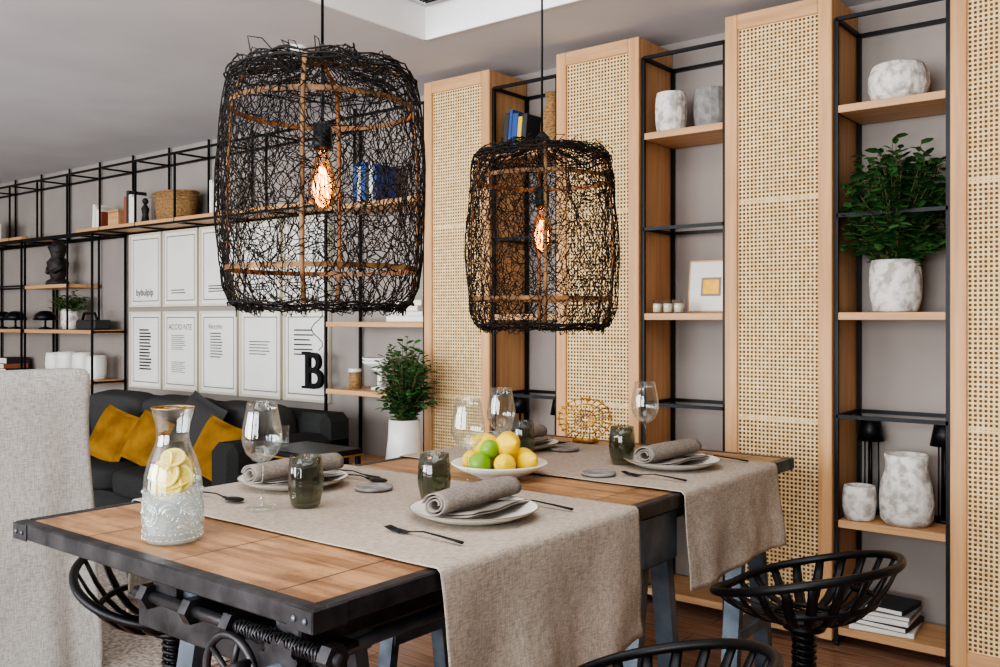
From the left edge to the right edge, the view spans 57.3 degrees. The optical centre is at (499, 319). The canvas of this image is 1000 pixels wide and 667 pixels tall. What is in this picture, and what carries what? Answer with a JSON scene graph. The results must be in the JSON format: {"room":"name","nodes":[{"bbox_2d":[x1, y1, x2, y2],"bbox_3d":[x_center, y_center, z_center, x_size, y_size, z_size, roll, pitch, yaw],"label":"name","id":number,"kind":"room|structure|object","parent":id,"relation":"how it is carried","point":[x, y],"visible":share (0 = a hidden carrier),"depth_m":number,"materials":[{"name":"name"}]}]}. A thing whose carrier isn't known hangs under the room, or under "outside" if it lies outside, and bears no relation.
{"room":"dining room","nodes":[
{"label":"dining room","id":0,"kind":"room"},
{"bbox_2d":[415,0,438,3],"bbox_3d":[-0.215,-1.370,3.762,0.420,0.020,0.180,0,0,39],"label":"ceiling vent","id":1,"kind":"object","parent":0,"point":[421,1],"depth_m":3.91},
{"bbox_2d":[0,0,879,183],"bbox_3d":[-2.443,-1.388,2.390,12.000,0.304,6.900,0,0,38],"label":"ceiling","id":2,"kind":"structure","parent":0,"point":[83,83],"depth_m":4.14,"materials":[{"name":"paint"}]},
{"bbox_2d":[290,44,307,58],"bbox_3d":[-0.924,-1.218,4.172,0.100,0.045,0.100,0,0,39],"label":"ceiling spotlight","id":3,"kind":"object","parent":2,"relation":"attached to","point":[300,46],"depth_m":4.14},
{"bbox_2d":[213,0,425,316],"bbox_3d":[-0.407,-0.693,2.094,0.460,1.373,0.472,0,0,-32],"label":"pendant lamp","id":4,"kind":"object","parent":2,"relation":"hanging from","point":[323,58],"visible":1,"depth_m":1.97,"materials":[{"name":"wicker"}]},
{"bbox_2d":[464,0,619,334],"bbox_3d":[0.126,-0.668,2.757,0.452,1.422,0.464,0,0,-33],"label":"pendant lamp","id":5,"kind":"object","parent":2,"relation":"hanging from","point":[541,142],"visible":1,"depth_m":2.64,"materials":[{"name":"wicker"}]},
{"bbox_2d":[0,0,945,625],"bbox_3d":[-0.326,-0.150,5.051,12.000,2.700,0.100,0,0,38],"label":"wall","id":6,"kind":"structure","parent":0,"point":[903,362],"depth_m":4.09,"materials":[{"name":"paint"}]},
{"bbox_2d":[129,311,162,388],"bbox_3d":[-2.625,0.221,6.796,0.430,0.565,0.025,0,0,38],"label":"framed poster","id":7,"kind":"object","parent":6,"relation":"attached to","point":[145,328],"visible":1,"depth_m":6.79,"materials":[{"name":"beige paper"}]},
{"bbox_2d":[129,232,162,306],"bbox_3d":[-2.625,-0.369,6.796,0.430,0.545,0.025,0,0,38],"label":"framed poster","id":8,"kind":"object","parent":6,"relation":"attached to","point":[145,249],"visible":1,"depth_m":6.79,"materials":[{"name":"beige paper"}]},
{"bbox_2d":[0,109,357,248],"bbox_3d":[-2.840,-0.942,6.795,4.906,0.597,0.274,0,0,38],"label":"wall shelf","id":9,"kind":"object","parent":6,"relation":"attached to","point":[201,220],"visible":0.7,"depth_m":6.59,"materials":[{"name":"black metal"}]},
{"bbox_2d":[92,204,113,227],"bbox_3d":[-2.953,-0.771,6.859,0.137,0.183,0.140,0,0,38],"label":"books","id":10,"kind":"object","parent":9,"relation":"on","point":[104,215],"visible":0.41,"depth_m":6.81,"materials":[{"name":"white paper"}]},
{"bbox_2d":[107,209,123,225],"bbox_3d":[-2.778,-0.742,6.708,0.150,0.118,0.130,0,0,38],"label":"wooden box","id":11,"kind":"object","parent":9,"relation":"on","point":[116,216],"visible":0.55,"depth_m":6.65,"materials":[{"name":"brown wood"}]},
{"bbox_2d":[124,191,151,223],"bbox_3d":[-2.603,-0.803,6.581,0.133,0.240,0.140,0,0,38],"label":"books","id":12,"kind":"object","parent":9,"relation":"on","point":[129,199],"visible":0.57,"depth_m":6.53,"materials":[{"name":"white paper"}]},
{"bbox_2d":[141,198,149,220],"bbox_3d":[-2.501,-0.771,6.462,0.060,0.177,0.060,0,0,38],"label":"figurine","id":13,"kind":"object","parent":9,"relation":"on","point":[145,209],"visible":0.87,"depth_m":6.45,"materials":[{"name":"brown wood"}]},
{"bbox_2d":[153,189,199,219],"bbox_3d":[-2.226,-0.779,6.294,0.414,0.192,0.252,0,0,38],"label":"wicker basket","id":14,"kind":"object","parent":9,"relation":"on","point":[186,200],"visible":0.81,"depth_m":6.17,"materials":[{"name":"wicker"}]},
{"bbox_2d":[209,180,236,212],"bbox_3d":[-1.795,-0.793,5.945,0.088,0.220,0.150,0,0,38],"label":"books","id":15,"kind":"object","parent":9,"relation":"on","point":[211,182],"visible":0.21,"depth_m":5.91,"materials":[{"name":"white paper"}]},
{"bbox_2d":[163,311,198,391],"bbox_3d":[-2.267,0.221,6.511,0.430,0.565,0.025,0,0,38],"label":"framed poster","id":16,"kind":"object","parent":6,"relation":"attached to","point":[180,328],"visible":1,"depth_m":6.50,"materials":[{"name":"beige paper"}]},
{"bbox_2d":[163,228,198,306],"bbox_3d":[-2.267,-0.369,6.511,0.430,0.545,0.025,0,0,38],"label":"framed poster","id":17,"kind":"object","parent":6,"relation":"attached to","point":[180,247],"visible":1,"depth_m":6.50,"materials":[{"name":"beige paper"}]},
{"bbox_2d":[199,311,238,395],"bbox_3d":[-1.910,0.221,6.227,0.430,0.565,0.025,0,0,38],"label":"framed poster","id":18,"kind":"object","parent":6,"relation":"attached to","point":[218,330],"visible":0.99,"depth_m":6.22,"materials":[{"name":"beige paper"}]},
{"bbox_2d":[199,224,238,305],"bbox_3d":[-1.910,-0.369,6.227,0.430,0.545,0.025,0,0,38],"label":"framed poster","id":19,"kind":"object","parent":6,"relation":"attached to","point":[211,293],"visible":0.6,"depth_m":6.28,"materials":[{"name":"beige paper"}]},
{"bbox_2d":[239,310,282,398],"bbox_3d":[-1.552,0.221,5.943,0.430,0.565,0.025,0,0,38],"label":"framed poster","id":20,"kind":"object","parent":6,"relation":"attached to","point":[260,338],"visible":0.91,"depth_m":5.93,"materials":[{"name":"beige paper"}]},
{"bbox_2d":[239,219,282,302],"bbox_3d":[-1.552,-0.369,5.943,0.430,0.545,0.025,0,0,38],"label":"framed poster","id":21,"kind":"object","parent":6,"relation":"attached to","point":[265,223],"visible":0.2,"depth_m":5.91,"materials":[{"name":"beige paper"}]},
{"bbox_2d":[283,310,330,403],"bbox_3d":[-1.194,0.221,5.658,0.430,0.565,0.025,0,0,38],"label":"framed poster","id":22,"kind":"object","parent":6,"relation":"attached to","point":[298,336],"visible":0.73,"depth_m":5.68,"materials":[{"name":"beige paper"}]},
{"bbox_2d":[283,213,330,304],"bbox_3d":[-1.194,-0.369,5.658,0.430,0.545,0.025,0,0,38],"label":"framed poster","id":23,"kind":"object","parent":6,"relation":"attached to","point":[286,230],"visible":0.24,"depth_m":5.65,"materials":[{"name":"beige paper"}]},
{"bbox_2d":[301,212,323,388],"bbox_3d":[-1.107,-0.118,5.417,0.183,1.050,0.029,0,0,38],"label":"letter sign","id":24,"kind":"object","parent":6,"relation":"hanging from","point":[309,370],"visible":0.88,"depth_m":5.40,"materials":[{"name":"black metal"}]},
{"bbox_2d":[212,595,945,666],"bbox_3d":[-2.443,1.250,2.390,12.000,0.100,6.900,0,0,38],"label":"floor","id":25,"kind":"structure","parent":0,"point":[694,621],"depth_m":3.34,"materials":[{"name":"brown wood"}]},
{"bbox_2d":[0,241,54,369],"bbox_3d":[-4.208,0.279,7.883,0.994,1.842,0.275,0,0,38],"label":"shelving unit","id":26,"kind":"object","parent":25,"relation":"on","point":[21,330],"visible":0.3,"depth_m":7.65,"materials":[{"name":"black metal"}]},
{"bbox_2d":[0,311,8,328],"bbox_3d":[-4.278,-0.001,7.875,0.180,0.150,0.180,0,0,38],"label":"mushroom lamp","id":27,"kind":"object","parent":26,"relation":"on","point":[2,313],"visible":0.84,"depth_m":7.83,"materials":[{"name":"metal"}]},
{"bbox_2d":[0,357,29,370],"bbox_3d":[-4.214,0.385,7.875,0.302,0.129,0.225,0,0,38],"label":"stacked books","id":28,"kind":"object","parent":26,"relation":"on","point":[6,363],"visible":0.77,"depth_m":7.77,"materials":[{"name":"grey paper"}]},
{"bbox_2d":[4,311,26,328],"bbox_3d":[-4.082,-0.001,7.719,0.180,0.150,0.180,0,0,38],"label":"mushroom lamp","id":29,"kind":"object","parent":26,"relation":"on","point":[13,315],"visible":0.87,"depth_m":7.66,"materials":[{"name":"metal"}]},
{"bbox_2d":[24,233,126,394],"bbox_3d":[-3.355,0.279,7.204,1.094,1.842,0.275,0,0,38],"label":"shelving unit","id":30,"kind":"object","parent":25,"relation":"on","point":[66,286],"visible":0.63,"depth_m":7.00,"materials":[{"name":"black metal"}]},
{"bbox_2d":[33,311,57,328],"bbox_3d":[-3.667,-0.001,7.389,0.180,0.150,0.180,0,0,38],"label":"mushroom lamp","id":31,"kind":"object","parent":30,"relation":"on","point":[41,315],"visible":0.87,"depth_m":7.34,"materials":[{"name":"metal"}]},
{"bbox_2d":[45,352,56,368],"bbox_3d":[-3.562,0.354,7.344,0.154,0.190,0.154,0,0,38],"label":"ceramic jar","id":32,"kind":"object","parent":30,"relation":"on","point":[50,357],"visible":0.3,"depth_m":7.27,"materials":[{"name":"ceramic"}]},
{"bbox_2d":[45,240,69,284],"bbox_3d":[-3.519,-0.460,7.283,0.183,0.362,0.210,0,0,-21],"label":"statue","id":33,"kind":"object","parent":30,"relation":"on","point":[56,265],"visible":0.89,"depth_m":7.25,"materials":[{"name":"stone"}]},
{"bbox_2d":[56,351,76,367],"bbox_3d":[-3.414,0.349,7.226,0.164,0.200,0.164,0,0,38],"label":"ceramic jar","id":34,"kind":"object","parent":30,"relation":"on","point":[63,358],"visible":0.4,"depth_m":7.15,"materials":[{"name":"ceramic"}]},
{"bbox_2d":[49,290,89,328],"bbox_3d":[-3.366,-0.081,7.183,0.506,0.311,0.256,0,0,36],"label":"potted shrub","id":35,"kind":"object","parent":30,"relation":"on","point":[74,312],"visible":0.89,"depth_m":7.14,"materials":[{"name":"ceramic"}]},
{"bbox_2d":[71,352,90,369],"bbox_3d":[-3.218,0.349,7.070,0.164,0.200,0.164,0,0,38],"label":"ceramic jar","id":36,"kind":"object","parent":30,"relation":"on","point":[78,358],"visible":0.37,"depth_m":7.00,"materials":[{"name":"ceramic"}]},
{"bbox_2d":[76,312,110,329],"bbox_3d":[-3.093,0.007,6.971,0.280,0.133,0.140,0,0,38],"label":"case","id":37,"kind":"object","parent":30,"relation":"on","point":[82,324],"visible":0.87,"depth_m":6.91,"materials":[{"name":"grey"}]},
{"bbox_2d":[85,355,106,379],"bbox_3d":[-3.062,0.359,6.946,0.154,0.180,0.154,0,0,38],"label":"ceramic jar","id":38,"kind":"object","parent":30,"relation":"on","point":[100,361],"visible":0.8,"depth_m":6.89,"materials":[{"name":"ceramic"}]},
{"bbox_2d":[69,557,179,666],"bbox_3d":[-0.804,0.879,2.250,0.446,0.625,0.472,0,0,38],"label":"chair","id":39,"kind":"object","parent":25,"relation":"on","point":[127,622],"visible":0.29,"depth_m":2.19,"materials":[{"name":"black metal"}]},
{"bbox_2d":[97,563,230,666],"bbox_3d":[-3.819,1.192,4.315,5.850,0.015,3.200,0,0,38],"label":"area rug","id":40,"kind":"object","parent":25,"relation":"on","point":[120,648],"visible":0.02,"depth_m":3.33,"materials":[{"name":"carpet"}]},
{"bbox_2d":[0,368,102,666],"bbox_3d":[-1.901,0.673,3.033,0.777,1.017,0.862,0,0,38],"label":"armchair","id":41,"kind":"object","parent":40,"relation":"on","point":[45,460],"visible":0.81,"depth_m":2.98,"materials":[{"name":"fabric"}]},
{"bbox_2d":[89,389,348,507],"bbox_3d":[-1.975,0.827,5.404,2.380,0.744,0.800,0,0,38],"label":"sofa","id":42,"kind":"object","parent":25,"relation":"on","point":[269,424],"visible":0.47,"depth_m":4.93,"materials":[{"name":"fabric"}]},
{"bbox_2d":[89,404,139,461],"bbox_3d":[-2.298,0.685,5.432,0.362,0.358,0.187,0,0,38],"label":"throw pillow","id":43,"kind":"object","parent":42,"relation":"on","point":[113,428],"visible":0.84,"depth_m":5.37,"materials":[{"name":"yellow fabric"}]},
{"bbox_2d":[119,409,174,465],"bbox_3d":[-2.007,0.695,5.251,0.368,0.353,0.160,0,0,27],"label":"throw pillow","id":44,"kind":"object","parent":42,"relation":"on","point":[145,445],"visible":0.88,"depth_m":5.21,"materials":[{"name":"yellow fabric"}]},
{"bbox_2d":[166,390,227,472],"bbox_3d":[-1.669,0.615,5.034,0.467,0.440,0.201,0,0,38],"label":"throw pillow","id":45,"kind":"object","parent":42,"relation":"on","point":[190,423],"visible":0.57,"depth_m":4.98,"materials":[{"name":"fabric"}]},
{"bbox_2d":[189,414,250,480],"bbox_3d":[-1.466,0.675,4.744,0.357,0.353,0.181,0,0,38],"label":"throw pillow","id":46,"kind":"object","parent":42,"relation":"on","point":[215,430],"visible":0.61,"depth_m":4.71,"materials":[{"name":"yellow fabric"}]},
{"bbox_2d":[255,441,362,464],"bbox_3d":[-0.880,0.894,4.227,0.400,0.609,0.304,0,0,38],"label":"side table","id":47,"kind":"object","parent":25,"relation":"on","point":[282,451],"visible":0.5,"depth_m":4.20,"materials":[{"name":"black metal"}]},
{"bbox_2d":[324,101,423,464],"bbox_3d":[-0.600,0.042,5.013,0.774,2.317,0.275,0,0,38],"label":"shelving unit","id":48,"kind":"object","parent":25,"relation":"on","point":[365,391],"visible":0.36,"depth_m":5.11,"materials":[{"name":"black metal"}]},
{"bbox_2d":[348,368,361,388],"bbox_3d":[-0.814,0.328,5.145,0.074,0.112,0.074,0,0,38],"label":"jar","id":49,"kind":"object","parent":48,"relation":"on","point":[354,373],"visible":1,"depth_m":5.12,"materials":[{"name":"wood"}]},
{"bbox_2d":[353,162,395,201],"bbox_3d":[-0.689,-0.752,5.059,0.183,0.220,0.160,0,0,38],"label":"books","id":50,"kind":"object","parent":48,"relation":"on","point":[368,183],"visible":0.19,"depth_m":5.00,"materials":[{"name":"blue paper"}]},
{"bbox_2d":[362,357,397,389],"bbox_3d":[-0.661,0.295,5.049,0.200,0.177,0.200,0,0,38],"label":"cake stand","id":51,"kind":"object","parent":48,"relation":"on","point":[369,361],"visible":0.54,"depth_m":5.00,"materials":[{"name":"white ceramic"}]},
{"bbox_2d":[386,300,422,321],"bbox_3d":[-0.451,-0.048,4.895,0.267,0.114,0.191,0,0,38],"label":"stacked books","id":52,"kind":"object","parent":48,"relation":"on","point":[413,313],"visible":0.56,"depth_m":4.80,"materials":[{"name":"white paper"}]},
{"bbox_2d":[13,434,793,666],"bbox_3d":[-0.064,0.826,2.518,1.029,0.753,2.019,0,0,38],"label":"dining table","id":53,"kind":"object","parent":25,"relation":"on","point":[249,596],"visible":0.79,"depth_m":1.79,"materials":[{"name":"brown wood"}]},
{"bbox_2d":[141,405,203,544],"bbox_3d":[-0.669,0.313,1.874,0.126,0.271,0.123,0,0,38],"label":"glass carafe","id":54,"kind":"object","parent":53,"relation":"on","point":[172,474],"visible":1,"depth_m":1.86,"materials":[{"name":"glass"}]},
{"bbox_2d":[127,464,643,666],"bbox_3d":[-0.294,0.597,2.233,1.110,0.308,0.701,0,0,38],"label":"table runner","id":55,"kind":"object","parent":53,"relation":"on","point":[550,586],"visible":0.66,"depth_m":1.96,"materials":[{"name":"fabric"}]},
{"bbox_2d":[190,490,243,501],"bbox_3d":[-0.707,0.436,2.281,0.213,0.011,0.040,0,0,38],"label":"spoon","id":56,"kind":"object","parent":55,"relation":"on","point":[230,498],"visible":1,"depth_m":2.23,"materials":[{"name":"black metal"}]},
{"bbox_2d":[237,469,347,490],"bbox_3d":[-0.554,0.430,2.460,0.292,0.024,0.292,0,0,38],"label":"dinner plate","id":57,"kind":"object","parent":55,"relation":"on","point":[328,481],"visible":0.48,"depth_m":2.40,"materials":[{"name":"white ceramic"}]},
{"bbox_2d":[241,452,344,484],"bbox_3d":[-0.537,0.401,2.452,0.119,0.065,0.299,0,0,38],"label":"rolled napkin","id":58,"kind":"object","parent":57,"relation":"on","point":[275,472],"visible":0.58,"depth_m":2.39,"materials":[{"name":"fabric"}]},
{"bbox_2d":[288,454,323,508],"bbox_3d":[-0.461,0.383,2.175,0.084,0.120,0.084,0,0,38],"label":"glass tumbler","id":59,"kind":"object","parent":55,"relation":"on","point":[305,471],"visible":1,"depth_m":2.14,"materials":[{"name":"glass"}]},
{"bbox_2d":[338,469,380,477],"bbox_3d":[-0.420,0.436,2.621,0.220,0.011,0.017,0,0,38],"label":"knife","id":60,"kind":"object","parent":55,"relation":"on","point":[338,469],"visible":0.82,"depth_m":2.59,"materials":[{"name":"black metal"}]},
{"bbox_2d":[348,474,387,481],"bbox_3d":[-0.388,0.436,2.545,0.204,0.011,0.040,0,0,38],"label":"spoon","id":61,"kind":"object","parent":55,"relation":"on","point":[368,478],"visible":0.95,"depth_m":2.50,"materials":[{"name":"black metal"}]},
{"bbox_2d":[355,483,392,491],"bbox_3d":[-0.330,0.438,2.396,0.100,0.009,0.100,0,0,38],"label":"coaster","id":62,"kind":"object","parent":55,"relation":"on","point":[365,487],"visible":1,"depth_m":2.38,"materials":[{"name":"grey stone"}]},
{"bbox_2d":[384,524,463,543],"bbox_3d":[-0.156,0.436,1.868,0.210,0.012,0.021,0,0,38],"label":"fork","id":63,"kind":"object","parent":55,"relation":"on","point":[390,527],"visible":1,"depth_m":1.88,"materials":[{"name":"black metal"}]},
{"bbox_2d":[418,451,450,498],"bbox_3d":[-0.161,0.385,2.240,0.082,0.116,0.082,0,0,38],"label":"glass tumbler","id":64,"kind":"object","parent":55,"relation":"on","point":[434,468],"visible":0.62,"depth_m":2.21,"materials":[{"name":"glass"}]},
{"bbox_2d":[409,496,538,525],"bbox_3d":[-0.059,0.430,2.063,0.292,0.024,0.292,0,0,38],"label":"dinner plate","id":65,"kind":"object","parent":55,"relation":"on","point":[519,510],"visible":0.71,"depth_m":2.04,"materials":[{"name":"ceramic"}]},
{"bbox_2d":[422,476,529,517],"bbox_3d":[-0.042,0.402,2.066,0.112,0.064,0.299,0,0,36],"label":"rolled napkin","id":66,"kind":"object","parent":65,"relation":"on","point":[479,497],"visible":1,"depth_m":2.03,"materials":[{"name":"fabric"}]},
{"bbox_2d":[532,500,573,509],"bbox_3d":[0.078,0.436,2.194,0.230,0.011,0.017,0,0,39],"label":"knife","id":67,"kind":"object","parent":55,"relation":"on","point":[556,505],"depth_m":2.15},
{"bbox_2d":[451,457,547,479],"bbox_3d":[-0.002,0.426,2.608,0.276,0.046,0.276,0,0,38],"label":"serving bowl","id":68,"kind":"object","parent":53,"relation":"on","point":[483,474],"visible":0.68,"depth_m":2.51,"materials":[{"name":"ceramic"}]},
{"bbox_2d":[557,397,612,443],"bbox_3d":[0.311,0.366,3.367,0.205,0.166,0.090,0,0,7],"label":"ornament","id":69,"kind":"object","parent":53,"relation":"on","point":[578,440],"visible":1,"depth_m":3.37,"materials":[{"name":"metal"}]},
{"bbox_2d":[399,441,786,591],"bbox_3d":[0.264,0.572,2.934,1.107,0.258,0.620,0,0,38],"label":"table runner","id":70,"kind":"object","parent":53,"relation":"on","point":[734,513],"visible":0.59,"depth_m":2.62,"materials":[{"name":"fabric"}]},
{"bbox_2d":[511,420,534,451],"bbox_3d":[0.075,0.386,3.001,0.079,0.112,0.079,0,0,38],"label":"glass tumbler","id":71,"kind":"object","parent":70,"relation":"on","point":[524,429],"visible":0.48,"depth_m":2.97,"materials":[{"name":"glass"}]},
{"bbox_2d":[533,437,558,450],"bbox_3d":[0.058,0.430,3.174,0.292,0.024,0.292,0,0,38],"label":"dinner plate","id":72,"kind":"object","parent":70,"relation":"on","point":[542,445],"visible":0.28,"depth_m":3.19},
{"bbox_2d":[487,424,552,442],"bbox_3d":[0.074,0.402,3.161,0.117,0.064,0.299,0,0,38],"label":"rolled napkin","id":73,"kind":"object","parent":72,"relation":"on","point":[540,430],"visible":0.19,"depth_m":3.21,"materials":[{"name":"fabric"}]},
{"bbox_2d":[550,446,578,451],"bbox_3d":[0.219,0.438,3.116,0.100,0.009,0.100,0,0,38],"label":"coaster","id":74,"kind":"object","parent":70,"relation":"on","point":[553,448],"visible":1,"depth_m":3.10,"materials":[{"name":"grey stone"}]},
{"bbox_2d":[581,469,615,476],"bbox_3d":[0.282,0.438,2.619,0.100,0.009,0.100,0,0,38],"label":"coaster","id":75,"kind":"object","parent":70,"relation":"on","point":[590,472],"visible":1,"depth_m":2.60,"materials":[{"name":"grey stone"}]},
{"bbox_2d":[609,425,634,464],"bbox_3d":[0.376,0.385,2.823,0.081,0.115,0.081,0,0,38],"label":"glass tumbler","id":76,"kind":"object","parent":70,"relation":"on","point":[621,437],"visible":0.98,"depth_m":2.79,"materials":[{"name":"glass"}]},
{"bbox_2d":[621,470,686,481],"bbox_3d":[0.430,0.436,2.565,0.200,0.012,0.021,0,0,38],"label":"fork","id":77,"kind":"object","parent":70,"relation":"on","point":[624,471],"visible":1,"depth_m":2.57,"materials":[{"name":"black metal"}]},
{"bbox_2d":[623,453,720,470],"bbox_3d":[0.520,0.430,2.781,0.292,0.024,0.292,0,0,38],"label":"dinner plate","id":78,"kind":"object","parent":70,"relation":"on","point":[699,463],"visible":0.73,"depth_m":2.70,"materials":[{"name":"white ceramic"}]},
{"bbox_2d":[634,438,709,464],"bbox_3d":[0.529,0.402,2.772,0.114,0.064,0.299,0,0,41],"label":"rolled napkin","id":79,"kind":"object","parent":78,"relation":"on","point":[675,452],"visible":0.97,"depth_m":2.73,"materials":[{"name":"fabric"}]},
{"bbox_2d":[713,455,748,461],"bbox_3d":[0.681,0.436,2.921,0.230,0.011,0.017,0,0,38],"label":"knife","id":80,"kind":"object","parent":70,"relation":"on","point":[713,455],"visible":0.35,"depth_m":2.87,"materials":[{"name":"black metal"}]},
{"bbox_2d":[371,336,438,459],"bbox_3d":[-0.465,0.638,4.460,0.364,1.121,0.308,0,0,38],"label":"potted plant","id":81,"kind":"object","parent":25,"relation":"on","point":[406,395],"visible":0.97,"depth_m":4.41,"materials":[{"name":"plant"}]},
{"bbox_2d":[424,69,525,451],"bbox_3d":[-0.126,0.000,4.629,0.427,2.400,0.299,0,0,38],"label":"tall cabinet","id":82,"kind":"object","parent":25,"relation":"on","point":[458,109],"visible":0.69,"depth_m":4.53,"materials":[{"name":"wicker"}]},
{"bbox_2d":[492,74,555,434],"bbox_3d":[0.197,0.042,4.379,0.384,2.317,0.275,0,0,38],"label":"shelving unit","id":83,"kind":"object","parent":25,"relation":"on","point":[500,88],"visible":0.24,"depth_m":4.39,"materials":[{"name":"black metal"}]},
{"bbox_2d":[510,397,529,419],"bbox_3d":[0.097,0.548,4.459,0.100,0.371,0.100,0,0,38],"label":"table lamp","id":84,"kind":"object","parent":83,"relation":"on","point":[519,405],"visible":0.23,"depth_m":4.42,"materials":[{"name":"metal"}]},
{"bbox_2d":[503,110,540,153],"bbox_3d":[0.118,-0.898,4.417,0.155,0.212,0.160,0,0,38],"label":"books","id":85,"kind":"object","parent":83,"relation":"in","point":[516,123],"visible":0.59,"depth_m":4.35,"materials":[{"name":"blue paper"}]},
{"bbox_2d":[540,91,554,139],"bbox_3d":[0.246,-0.926,4.277,0.120,0.270,0.120,0,0,38],"label":"woven vase","id":86,"kind":"object","parent":83,"relation":"on","point":[549,111],"visible":0.39,"depth_m":4.24,"materials":[{"name":"wicker"}]},
{"bbox_2d":[550,400,554,415],"bbox_3d":[0.288,0.548,4.346,0.100,0.371,0.100,0,0,38],"label":"table lamp","id":87,"kind":"object","parent":83,"relation":"on","point":[553,402],"visible":0.05,"depth_m":4.32,"materials":[{"name":"metal"}]},
{"bbox_2d":[556,36,671,596],"bbox_3d":[0.512,0.000,4.121,0.425,2.400,0.299,0,0,38],"label":"tall cabinet","id":88,"kind":"object","parent":25,"relation":"on","point":[598,88],"visible":0.47,"depth_m":3.99,"materials":[{"name":"wicker"}]},
{"bbox_2d":[578,638,783,666],"bbox_3d":[0.260,0.879,1.595,0.446,0.625,0.473,0,0,38],"label":"chair","id":89,"kind":"object","parent":25,"relation":"on","point":[645,653],"visible":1,"depth_m":1.77,"materials":[{"name":"black metal"}]},
{"bbox_2d":[641,40,724,610],"bbox_3d":[0.834,0.042,3.872,0.383,2.317,0.275,0,0,38],"label":"shelving unit","id":90,"kind":"object","parent":25,"relation":"on","point":[712,133],"visible":0.58,"depth_m":3.88,"materials":[{"name":"black metal"}]},
{"bbox_2d":[653,304,661,311],"bbox_3d":[0.668,-0.057,3.884,0.048,0.055,0.048,0,0,38],"label":"tealight holder","id":91,"kind":"object","parent":90,"relation":"on","point":[656,307],"visible":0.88,"depth_m":3.87,"materials":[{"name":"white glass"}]},
{"bbox_2d":[664,304,672,311],"bbox_3d":[0.707,-0.057,3.853,0.048,0.055,0.048,0,0,38],"label":"tealight holder","id":92,"kind":"object","parent":90,"relation":"on","point":[667,307],"visible":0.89,"depth_m":3.84,"materials":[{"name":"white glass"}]},
{"bbox_2d":[655,90,686,130],"bbox_3d":[0.722,-0.874,3.872,0.133,0.165,0.134,0,0,38],"label":"ceramic pot","id":93,"kind":"object","parent":90,"relation":"on","point":[671,105],"visible":0.78,"depth_m":3.82,"materials":[{"name":"ceramic"}]},
{"bbox_2d":[674,303,682,311],"bbox_3d":[0.746,-0.057,3.821,0.048,0.055,0.048,0,0,38],"label":"tealight holder","id":94,"kind":"object","parent":90,"relation":"on","point":[678,307],"visible":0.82,"depth_m":3.81,"materials":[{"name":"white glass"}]},
{"bbox_2d":[687,260,722,312],"bbox_3d":[0.895,-0.141,3.864,0.210,0.224,0.043,0,0,38],"label":"picture frame","id":95,"kind":"object","parent":90,"relation":"on","point":[705,292],"visible":0.8,"depth_m":3.87,"materials":[{"name":"paper"}]},
{"bbox_2d":[693,86,722,125],"bbox_3d":[0.891,-0.878,3.853,0.160,0.175,0.158,0,0,38],"label":"stone pot","id":96,"kind":"object","parent":90,"relation":"on","point":[707,101],"visible":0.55,"depth_m":3.79,"materials":[{"name":"stone"}]},
{"bbox_2d":[725,0,856,640],"bbox_3d":[1.148,0.000,3.616,0.421,2.400,0.299,0,0,38],"label":"tall cabinet","id":97,"kind":"object","parent":25,"relation":"on","point":[779,60],"visible":0.82,"depth_m":3.49,"materials":[{"name":"wicker"}]},
{"bbox_2d":[710,550,906,666],"bbox_3d":[0.763,0.879,2.268,0.446,0.625,0.472,0,0,38],"label":"chair","id":98,"kind":"object","parent":25,"relation":"on","point":[803,625],"visible":1,"depth_m":2.23,"materials":[{"name":"black metal"}]},
{"bbox_2d":[834,0,950,666],"bbox_3d":[1.472,0.042,3.365,0.393,2.317,0.275,0,0,38],"label":"shelving unit","id":99,"kind":"object","parent":25,"relation":"on","point":[934,639],"visible":0.58,"depth_m":3.33,"materials":[{"name":"black metal"}]},
{"bbox_2d":[842,483,876,521],"bbox_3d":[1.326,0.671,3.380,0.119,0.125,0.118,0,0,38],"label":"ceramic pot","id":100,"kind":"object","parent":99,"relation":"on","point":[859,500],"visible":1,"depth_m":3.33,"materials":[{"name":"ceramic"}]},
{"bbox_2d":[857,420,884,514],"bbox_3d":[1.416,0.553,3.499,0.100,0.361,0.100,0,0,38],"label":"table lamp","id":101,"kind":"object","parent":99,"relation":"on","point":[869,431],"visible":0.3,"depth_m":3.48,"materials":[{"name":"metal"}]},
{"bbox_2d":[849,593,923,638],"bbox_3d":[1.423,1.081,3.379,0.240,0.095,0.222,0,0,38],"label":"books","id":102,"kind":"object","parent":99,"relation":"on","point":[898,616],"visible":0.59,"depth_m":3.30,"materials":[{"name":"white paper"}]},
{"bbox_2d":[839,133,945,311],"bbox_3d":[1.434,-0.355,3.332,0.399,0.652,0.388,0,0,38],"label":"potted plant","id":103,"kind":"object","parent":99,"relation":"on","point":[894,244],"visible":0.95,"depth_m":3.28,"materials":[{"name":"plant"}]},
{"bbox_2d":[868,58,930,100],"bbox_3d":[1.457,-0.862,3.350,0.218,0.142,0.213,0,0,38],"label":"vase","id":104,"kind":"object","parent":99,"relation":"on","point":[898,77],"visible":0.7,"depth_m":3.27,"materials":[{"name":"ceramic"}]},
{"bbox_2d":[879,451,934,527],"bbox_3d":[1.466,0.609,3.305,0.190,0.250,0.189,0,0,38],"label":"ceramic vase","id":105,"kind":"object","parent":99,"relation":"on","point":[906,492],"visible":1,"depth_m":3.24,"materials":[{"name":"ceramic"}]},
{"bbox_2d":[930,425,945,523],"bbox_3d":[1.620,0.553,3.337,0.100,0.361,0.100,0,0,38],"label":"table lamp","id":106,"kind":"object","parent":99,"relation":"on","point":[938,437],"visible":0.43,"depth_m":3.33,"materials":[{"name":"metal"}]},
{"bbox_2d":[950,0,999,666],"bbox_3d":[1.791,0.000,3.104,0.425,2.400,0.299,0,0,38],"label":"tall cabinet","id":107,"kind":"object","parent":25,"relation":"on","point":[974,24],"visible":1,"depth_m":3.08,"materials":[{"name":"wicker"}]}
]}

